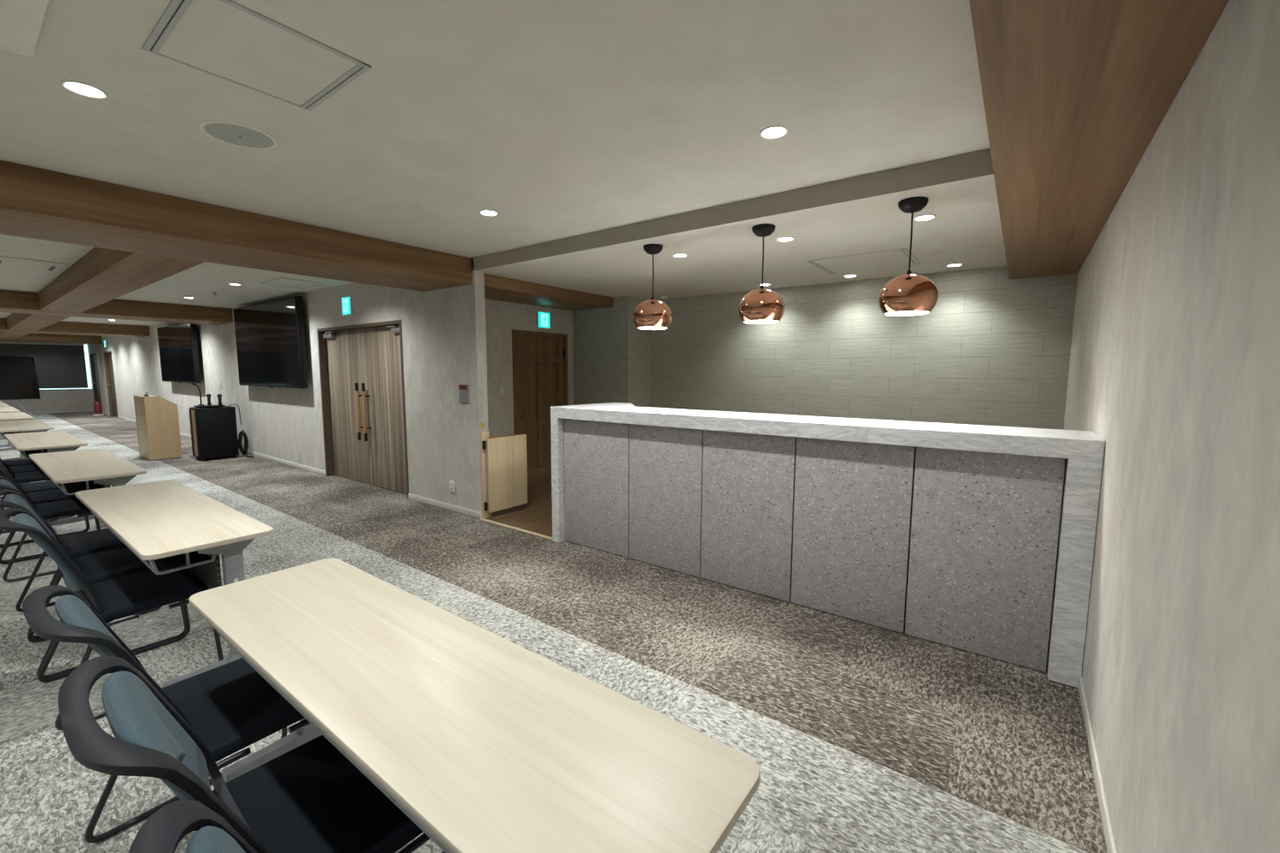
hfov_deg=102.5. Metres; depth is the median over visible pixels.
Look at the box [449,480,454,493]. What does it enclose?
wall outlet
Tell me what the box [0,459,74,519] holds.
chair
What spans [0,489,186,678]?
chair
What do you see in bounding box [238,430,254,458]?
cable bundle
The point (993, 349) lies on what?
wall
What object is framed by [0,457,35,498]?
chair
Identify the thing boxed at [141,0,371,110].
ceiling hatch
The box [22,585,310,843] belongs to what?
chair
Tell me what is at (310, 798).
chair
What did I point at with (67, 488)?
shelf
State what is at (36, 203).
ceiling beam
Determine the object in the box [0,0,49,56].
air conditioner
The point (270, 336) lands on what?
television
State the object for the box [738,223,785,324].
pendant lamp
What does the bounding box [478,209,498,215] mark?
recessed light
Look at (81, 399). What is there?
wall
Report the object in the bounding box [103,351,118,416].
door
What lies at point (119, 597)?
chair
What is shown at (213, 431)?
base cabinet
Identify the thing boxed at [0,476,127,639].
chair
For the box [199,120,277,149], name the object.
ceiling speaker
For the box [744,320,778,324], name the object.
diffuser
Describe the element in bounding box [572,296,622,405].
wall
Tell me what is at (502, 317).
wall
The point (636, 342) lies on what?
wall
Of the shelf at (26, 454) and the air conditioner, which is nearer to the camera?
the air conditioner
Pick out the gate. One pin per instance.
(503, 458)
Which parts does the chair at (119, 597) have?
frame, sled leg, sled leg, seat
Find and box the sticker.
[480,422,485,428]
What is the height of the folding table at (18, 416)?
0.720 m
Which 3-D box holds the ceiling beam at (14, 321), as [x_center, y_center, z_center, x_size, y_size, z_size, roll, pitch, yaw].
[-10.974,-1.975,9.300,5.100,0.238,0.390,5,8,36]
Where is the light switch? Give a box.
[498,385,504,395]
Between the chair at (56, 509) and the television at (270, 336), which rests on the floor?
the chair at (56, 509)
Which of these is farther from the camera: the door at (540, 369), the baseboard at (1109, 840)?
the door at (540, 369)
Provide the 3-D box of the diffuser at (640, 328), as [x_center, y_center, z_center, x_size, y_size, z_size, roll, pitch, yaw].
[0.096,-0.755,3.917,0.224,0.017,0.224,5,8,36]
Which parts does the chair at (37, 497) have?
frame, sled leg, sled leg, seat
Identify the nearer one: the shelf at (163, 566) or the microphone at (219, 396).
the shelf at (163, 566)
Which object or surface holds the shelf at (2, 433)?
attached to the folding table at (26, 426)
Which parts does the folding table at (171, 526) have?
modesty panel, leg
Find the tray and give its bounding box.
[193,404,225,407]
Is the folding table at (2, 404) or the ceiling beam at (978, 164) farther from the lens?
the folding table at (2, 404)
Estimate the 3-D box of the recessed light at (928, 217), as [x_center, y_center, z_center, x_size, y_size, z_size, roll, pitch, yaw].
[1.728,-1.267,3.119,0.124,0.006,0.124,5,8,36]
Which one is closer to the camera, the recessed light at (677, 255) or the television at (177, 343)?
the recessed light at (677, 255)
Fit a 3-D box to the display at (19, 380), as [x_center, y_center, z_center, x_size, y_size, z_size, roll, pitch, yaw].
[-17.963,-1.057,14.362,0.700,1.830,2.051,5,8,36]
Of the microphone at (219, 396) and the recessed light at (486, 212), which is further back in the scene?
the microphone at (219, 396)
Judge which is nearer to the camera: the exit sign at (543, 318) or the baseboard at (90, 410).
the exit sign at (543, 318)
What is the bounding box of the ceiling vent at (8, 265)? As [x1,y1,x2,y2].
[0,256,68,279]
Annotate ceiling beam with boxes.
[0,160,471,291]
[0,289,232,325]
[0,318,150,337]
[0,331,30,340]
[0,332,102,344]
[5,313,70,331]
[37,247,203,313]
[473,148,994,270]
[483,273,613,310]
[969,0,1228,279]
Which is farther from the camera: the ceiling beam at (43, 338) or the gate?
the ceiling beam at (43, 338)
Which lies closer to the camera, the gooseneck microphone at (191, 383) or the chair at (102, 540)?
the chair at (102, 540)
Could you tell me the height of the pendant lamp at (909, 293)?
0.612 m
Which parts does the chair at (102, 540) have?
frame, sled leg, sled leg, seat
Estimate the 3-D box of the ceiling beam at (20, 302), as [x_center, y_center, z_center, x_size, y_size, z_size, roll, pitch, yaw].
[-9.778,-1.608,5.895,0.900,0.238,8.050,5,8,36]
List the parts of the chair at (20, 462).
seat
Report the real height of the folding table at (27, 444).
0.720 m
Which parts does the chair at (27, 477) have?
seat, sled leg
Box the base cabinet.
[188,406,238,461]
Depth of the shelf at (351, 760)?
1.12 m
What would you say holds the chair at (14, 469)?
on the floor
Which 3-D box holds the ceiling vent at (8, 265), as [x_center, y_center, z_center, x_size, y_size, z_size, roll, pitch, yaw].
[-6.527,-1.644,5.278,1.450,0.013,0.740,5,8,36]
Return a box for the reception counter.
[550,402,1105,688]
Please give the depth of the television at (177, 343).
10.46 m
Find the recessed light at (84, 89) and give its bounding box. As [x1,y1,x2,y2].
[60,80,108,98]
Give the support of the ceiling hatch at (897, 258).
attached to the ceiling at (966, 229)
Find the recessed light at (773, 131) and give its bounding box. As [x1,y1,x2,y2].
[759,125,788,139]
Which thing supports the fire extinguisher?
on the floor
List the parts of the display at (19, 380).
casing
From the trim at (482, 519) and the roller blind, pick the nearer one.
the trim at (482, 519)
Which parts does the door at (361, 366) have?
pull handle, pull handle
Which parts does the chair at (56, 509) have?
frame, sled leg, sled leg, seat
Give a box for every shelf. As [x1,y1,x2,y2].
[0,431,18,440]
[19,449,43,459]
[40,468,107,494]
[90,511,215,575]
[216,631,449,852]
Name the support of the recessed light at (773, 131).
in the ceiling at (558, 119)
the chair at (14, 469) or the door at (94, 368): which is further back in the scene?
the door at (94, 368)
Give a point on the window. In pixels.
(85, 348)
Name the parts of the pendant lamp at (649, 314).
lamp shade, cord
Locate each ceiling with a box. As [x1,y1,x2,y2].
[0,0,989,336]
[471,174,1006,299]
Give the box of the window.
[39,344,92,389]
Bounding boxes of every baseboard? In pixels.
[23,409,93,414]
[117,416,325,476]
[408,493,481,518]
[1078,677,1117,852]
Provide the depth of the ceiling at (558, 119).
2.13 m
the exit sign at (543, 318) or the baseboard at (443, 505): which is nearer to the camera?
the baseboard at (443, 505)
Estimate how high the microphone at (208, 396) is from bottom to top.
0.190 m
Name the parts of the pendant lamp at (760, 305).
lamp shade, cord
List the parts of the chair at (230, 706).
frame, sled leg, seat, sled leg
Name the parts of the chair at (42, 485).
sled leg, frame, seat, sled leg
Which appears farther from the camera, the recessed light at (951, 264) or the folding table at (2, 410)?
the folding table at (2, 410)
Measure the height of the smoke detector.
0.040 m
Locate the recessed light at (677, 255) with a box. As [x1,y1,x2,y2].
[672,253,687,257]
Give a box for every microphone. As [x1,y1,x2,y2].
[190,382,203,406]
[206,394,211,405]
[216,394,222,405]
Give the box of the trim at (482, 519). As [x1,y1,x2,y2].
[479,517,552,540]
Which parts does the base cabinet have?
door trim, door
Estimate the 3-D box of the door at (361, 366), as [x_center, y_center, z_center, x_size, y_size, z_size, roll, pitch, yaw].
[-3.438,-0.251,6.451,2.130,2.010,0.178,5,8,36]
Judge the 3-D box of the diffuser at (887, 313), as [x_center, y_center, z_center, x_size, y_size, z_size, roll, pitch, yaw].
[1.498,-0.640,2.885,0.224,0.017,0.224,5,8,36]
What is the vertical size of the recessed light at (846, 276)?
0.006 m
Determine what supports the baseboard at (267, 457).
attached to the wall at (444, 341)
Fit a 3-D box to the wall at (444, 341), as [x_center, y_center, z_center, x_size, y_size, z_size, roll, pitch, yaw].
[-10.286,-1.059,11.435,21.800,2.510,0.110,5,8,36]
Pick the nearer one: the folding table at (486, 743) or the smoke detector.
the folding table at (486, 743)
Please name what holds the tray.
on the base cabinet
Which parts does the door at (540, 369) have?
lever handle, frame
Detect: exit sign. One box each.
[341,296,353,315]
[536,311,550,329]
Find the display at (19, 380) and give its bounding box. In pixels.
[0,355,56,418]
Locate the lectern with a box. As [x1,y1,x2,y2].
[133,395,181,460]
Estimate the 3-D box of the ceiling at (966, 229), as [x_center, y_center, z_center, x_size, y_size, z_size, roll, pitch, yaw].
[1.085,-1.534,4.538,4.653,0.220,2.700,5,8,36]
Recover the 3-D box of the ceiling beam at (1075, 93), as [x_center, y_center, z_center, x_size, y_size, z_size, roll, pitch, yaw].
[0.263,-0.955,0.112,0.463,0.238,10.650,5,8,36]
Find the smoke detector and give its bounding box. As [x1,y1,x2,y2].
[660,295,668,299]
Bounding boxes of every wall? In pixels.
[0,341,94,412]
[87,257,488,518]
[484,298,573,437]
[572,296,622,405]
[622,296,651,407]
[651,266,1077,430]
[1063,0,1279,852]
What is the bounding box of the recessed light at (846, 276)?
[843,274,856,277]
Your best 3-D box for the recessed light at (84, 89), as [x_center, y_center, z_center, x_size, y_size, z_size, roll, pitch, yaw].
[-2.106,-1.278,1.949,0.124,0.006,0.124,5,8,36]
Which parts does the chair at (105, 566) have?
frame, sled leg, seat, sled leg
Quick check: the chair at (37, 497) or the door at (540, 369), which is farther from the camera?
the door at (540, 369)
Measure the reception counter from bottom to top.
1.158 m
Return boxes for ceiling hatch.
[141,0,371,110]
[261,277,325,288]
[806,248,921,274]
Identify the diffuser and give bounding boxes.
[638,326,667,329]
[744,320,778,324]
[884,311,929,315]
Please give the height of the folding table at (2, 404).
0.720 m
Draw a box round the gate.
[479,431,527,518]
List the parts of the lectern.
panel, panel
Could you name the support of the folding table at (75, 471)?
on the floor
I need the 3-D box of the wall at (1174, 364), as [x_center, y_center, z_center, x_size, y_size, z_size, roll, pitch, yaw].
[0.514,0.187,0.106,0.100,2.510,10.750,5,8,36]
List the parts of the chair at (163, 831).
frame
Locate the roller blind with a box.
[0,341,88,389]
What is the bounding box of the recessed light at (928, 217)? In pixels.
[913,214,936,221]
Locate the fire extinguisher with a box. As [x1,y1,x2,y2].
[93,398,104,415]
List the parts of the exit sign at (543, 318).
light panel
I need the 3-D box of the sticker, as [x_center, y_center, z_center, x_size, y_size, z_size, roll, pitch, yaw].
[-1.534,-0.011,5.014,0.003,0.060,0.056,5,8,36]
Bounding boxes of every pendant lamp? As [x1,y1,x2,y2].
[633,244,672,329]
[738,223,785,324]
[878,196,937,315]
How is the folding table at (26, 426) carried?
on the floor
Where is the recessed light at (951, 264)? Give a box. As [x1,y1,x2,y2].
[946,263,962,267]
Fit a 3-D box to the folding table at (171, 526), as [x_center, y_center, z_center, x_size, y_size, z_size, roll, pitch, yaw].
[-2.547,0.792,2.773,1.810,0.720,0.450,5,8,36]
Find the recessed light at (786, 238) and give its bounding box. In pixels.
[776,236,794,241]
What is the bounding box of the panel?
[459,384,469,403]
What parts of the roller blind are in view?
rail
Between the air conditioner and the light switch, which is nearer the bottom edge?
the light switch
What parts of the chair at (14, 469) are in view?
seat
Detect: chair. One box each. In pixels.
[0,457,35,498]
[0,458,41,473]
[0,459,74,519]
[0,460,87,545]
[0,464,97,561]
[0,465,100,581]
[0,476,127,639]
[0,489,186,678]
[0,507,223,730]
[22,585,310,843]
[58,655,430,852]
[128,800,445,852]
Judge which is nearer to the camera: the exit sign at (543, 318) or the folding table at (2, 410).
the exit sign at (543, 318)
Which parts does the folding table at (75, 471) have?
leg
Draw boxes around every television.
[157,323,200,383]
[233,296,308,389]
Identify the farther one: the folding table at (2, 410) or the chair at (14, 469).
the folding table at (2, 410)
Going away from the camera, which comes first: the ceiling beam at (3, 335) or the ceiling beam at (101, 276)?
the ceiling beam at (101, 276)
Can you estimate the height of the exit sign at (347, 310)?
0.224 m
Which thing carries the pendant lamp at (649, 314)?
hanging from the ceiling at (966, 229)
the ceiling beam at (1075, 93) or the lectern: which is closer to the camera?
the ceiling beam at (1075, 93)
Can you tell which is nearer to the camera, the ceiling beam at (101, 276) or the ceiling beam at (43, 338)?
the ceiling beam at (101, 276)
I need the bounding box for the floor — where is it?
[0,411,1107,852]
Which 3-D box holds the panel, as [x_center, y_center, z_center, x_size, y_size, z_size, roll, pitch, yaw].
[-1.737,-0.324,5.066,0.140,0.180,0.020,5,8,36]
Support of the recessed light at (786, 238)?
in the ceiling at (966, 229)
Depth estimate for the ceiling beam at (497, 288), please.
5.77 m
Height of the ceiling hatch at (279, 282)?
0.004 m
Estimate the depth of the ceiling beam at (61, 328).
11.65 m
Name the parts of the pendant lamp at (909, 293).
lamp shade, cord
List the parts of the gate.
hinge post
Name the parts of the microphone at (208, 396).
handle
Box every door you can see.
[89,353,102,413]
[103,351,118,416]
[316,320,408,499]
[512,329,568,485]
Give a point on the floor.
(861, 737)
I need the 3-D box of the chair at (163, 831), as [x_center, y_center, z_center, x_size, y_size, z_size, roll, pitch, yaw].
[-0.322,0.941,0.826,0.563,0.849,0.639,5,7,35]
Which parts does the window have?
sill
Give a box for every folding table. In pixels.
[0,402,10,437]
[0,407,20,448]
[0,412,34,460]
[0,419,54,459]
[4,430,87,459]
[29,448,146,532]
[75,480,273,687]
[188,558,760,852]
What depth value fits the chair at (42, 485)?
4.50 m
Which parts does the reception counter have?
panel, panel, panel, panel, panel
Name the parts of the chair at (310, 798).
frame, seat, sled leg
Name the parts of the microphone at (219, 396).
handle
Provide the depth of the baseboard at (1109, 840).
1.80 m

